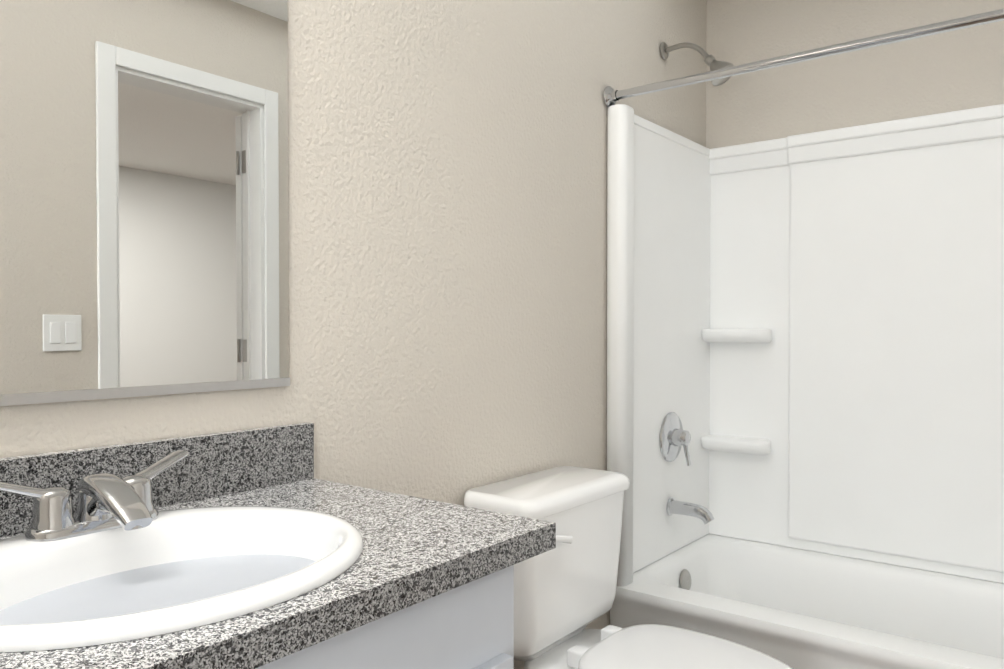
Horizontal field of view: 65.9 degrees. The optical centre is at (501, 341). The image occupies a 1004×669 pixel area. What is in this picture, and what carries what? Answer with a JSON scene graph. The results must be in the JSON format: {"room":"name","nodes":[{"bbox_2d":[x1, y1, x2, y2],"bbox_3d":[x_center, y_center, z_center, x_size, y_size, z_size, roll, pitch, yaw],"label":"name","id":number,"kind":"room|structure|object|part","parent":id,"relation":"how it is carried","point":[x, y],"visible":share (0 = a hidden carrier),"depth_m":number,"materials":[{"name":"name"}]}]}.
{"room":"bathroom","nodes":[
{"label":"bathroom","id":0,"kind":"room"},
{"bbox_2d":[0,0,706,668],"bbox_3d":[-0.435,-0.071,1.449,0.120,2.400,4.000,1,1,38],"label":"wall","id":1,"kind":"structure","parent":0,"point":[448,236],"depth_m":1.75,"materials":[{"name":"beige paint"}]},
{"bbox_2d":[0,0,289,405],"bbox_3d":[-0.941,-0.441,0.678,0.009,1.066,1.812,1,1,38],"label":"mirror","id":2,"kind":"object","parent":1,"relation":"attached to","point":[144,249],"visible":1,"depth_m":1.19,"materials":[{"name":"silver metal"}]},
{"bbox_2d":[0,422,313,529],"bbox_3d":[-0.940,0.214,0.680,0.020,0.102,1.912,1,1,38],"label":"backsplash","id":3,"kind":"structure","parent":1,"relation":"attached to","point":[265,456],"depth_m":1.29,"materials":[{"name":"grey stone"}]},
{"bbox_2d":[706,0,1003,148],"bbox_3d":[1.427,-0.087,2.461,1.590,2.400,0.120,1,1,38],"label":"wall","id":4,"kind":"structure","parent":0,"point":[956,70],"depth_m":2.60,"materials":[{"name":"beige paint"}]},
{"bbox_3d":[2.058,1.171,0.680,5.030,0.060,5.800,1,1,38],"label":"floor","id":5,"kind":"structure","parent":0,"visible":0},
{"bbox_2d":[268,566,513,668],"bbox_3d":[-0.751,0.724,0.516,0.530,0.840,1.872,1,1,38],"label":"bathroom vanity","id":6,"kind":"object","parent":5,"relation":"on","point":[472,627],"depth_m":0.98,"materials":[{"name":"wood"}]},
{"bbox_2d":[88,478,555,668],"bbox_3d":[-0.728,0.285,0.517,0.556,0.036,1.912,1,1,38],"label":"countertop","id":7,"kind":"structure","parent":6,"relation":"on","point":[482,543],"depth_m":0.87,"materials":[{"name":"grey stone"}]},
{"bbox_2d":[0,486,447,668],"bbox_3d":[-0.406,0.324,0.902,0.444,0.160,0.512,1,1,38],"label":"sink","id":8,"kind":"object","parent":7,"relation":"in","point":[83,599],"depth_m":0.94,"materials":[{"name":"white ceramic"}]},
{"bbox_2d":[0,446,199,537],"bbox_3d":[-0.498,0.202,0.986,0.147,0.083,0.272,1,1,38],"label":"faucet","id":9,"kind":"object","parent":8,"relation":"on","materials":[{"name":"silver metal"}]},
{"bbox_2d":[464,466,792,668],"bbox_3d":[0.321,0.734,1.737,0.735,0.780,0.464,1,1,38],"label":"toilet","id":10,"kind":"object","parent":5,"relation":"on","point":[564,592],"visible":0.85,"depth_m":1.77,"materials":[{"name":"ceramic"}]},
{"bbox_3d":[0.118,0.561,1.891,0.192,0.354,0.440,1,1,38],"label":"tank","id":11,"kind":"part","parent":10,"relation":"part of","materials":[{"name":"ceramic"}]},
{"bbox_3d":[0.121,0.362,1.885,0.205,0.042,0.464,1,1,38],"label":"tank lid","id":12,"kind":"part","parent":10,"relation":"part of","materials":[{"name":"ceramic"}]},
{"bbox_3d":[0.408,0.714,1.669,0.516,0.046,0.370,1,1,38],"label":"seat lid","id":13,"kind":"part","parent":10,"relation":"part of","materials":[{"name":"plastic"}]},
{"bbox_2d":[603,9,1003,668],"bbox_3d":[1.109,0.060,2.150,1.463,2.114,0.758,1,1,38],"label":"bathtub","id":14,"kind":"object","parent":5,"relation":"on","point":[805,393],"visible":0.88,"depth_m":2.49,"materials":[{"name":"plastic"}]},
{"bbox_3d":[0.593,0.324,2.579,0.068,0.175,0.168,1,1,38],"label":"valve trim","id":15,"kind":"part","parent":14,"relation":"part of","materials":[{"name":"silver metal"}]},
{"bbox_3d":[0.626,0.561,2.557,0.152,0.070,0.060,1,1,38],"label":"spout","id":16,"kind":"part","parent":14,"relation":"part of","materials":[{"name":"silver metal"}]},
{"bbox_3d":[0.897,-0.722,1.863,1.462,0.064,0.064,1,1,38],"label":"curtain rod","id":17,"kind":"part","parent":14,"relation":"part of","materials":[{"name":"silver metal"}]},
{"bbox_2d":[604,531,1003,668],"bbox_3d":[1.110,0.921,2.164,1.462,0.392,0.756,1,1,38],"label":"tub","id":18,"kind":"object","parent":14,"relation":"in","point":[800,606],"depth_m":2.35,"materials":[{"name":"plastic"}]}
]}

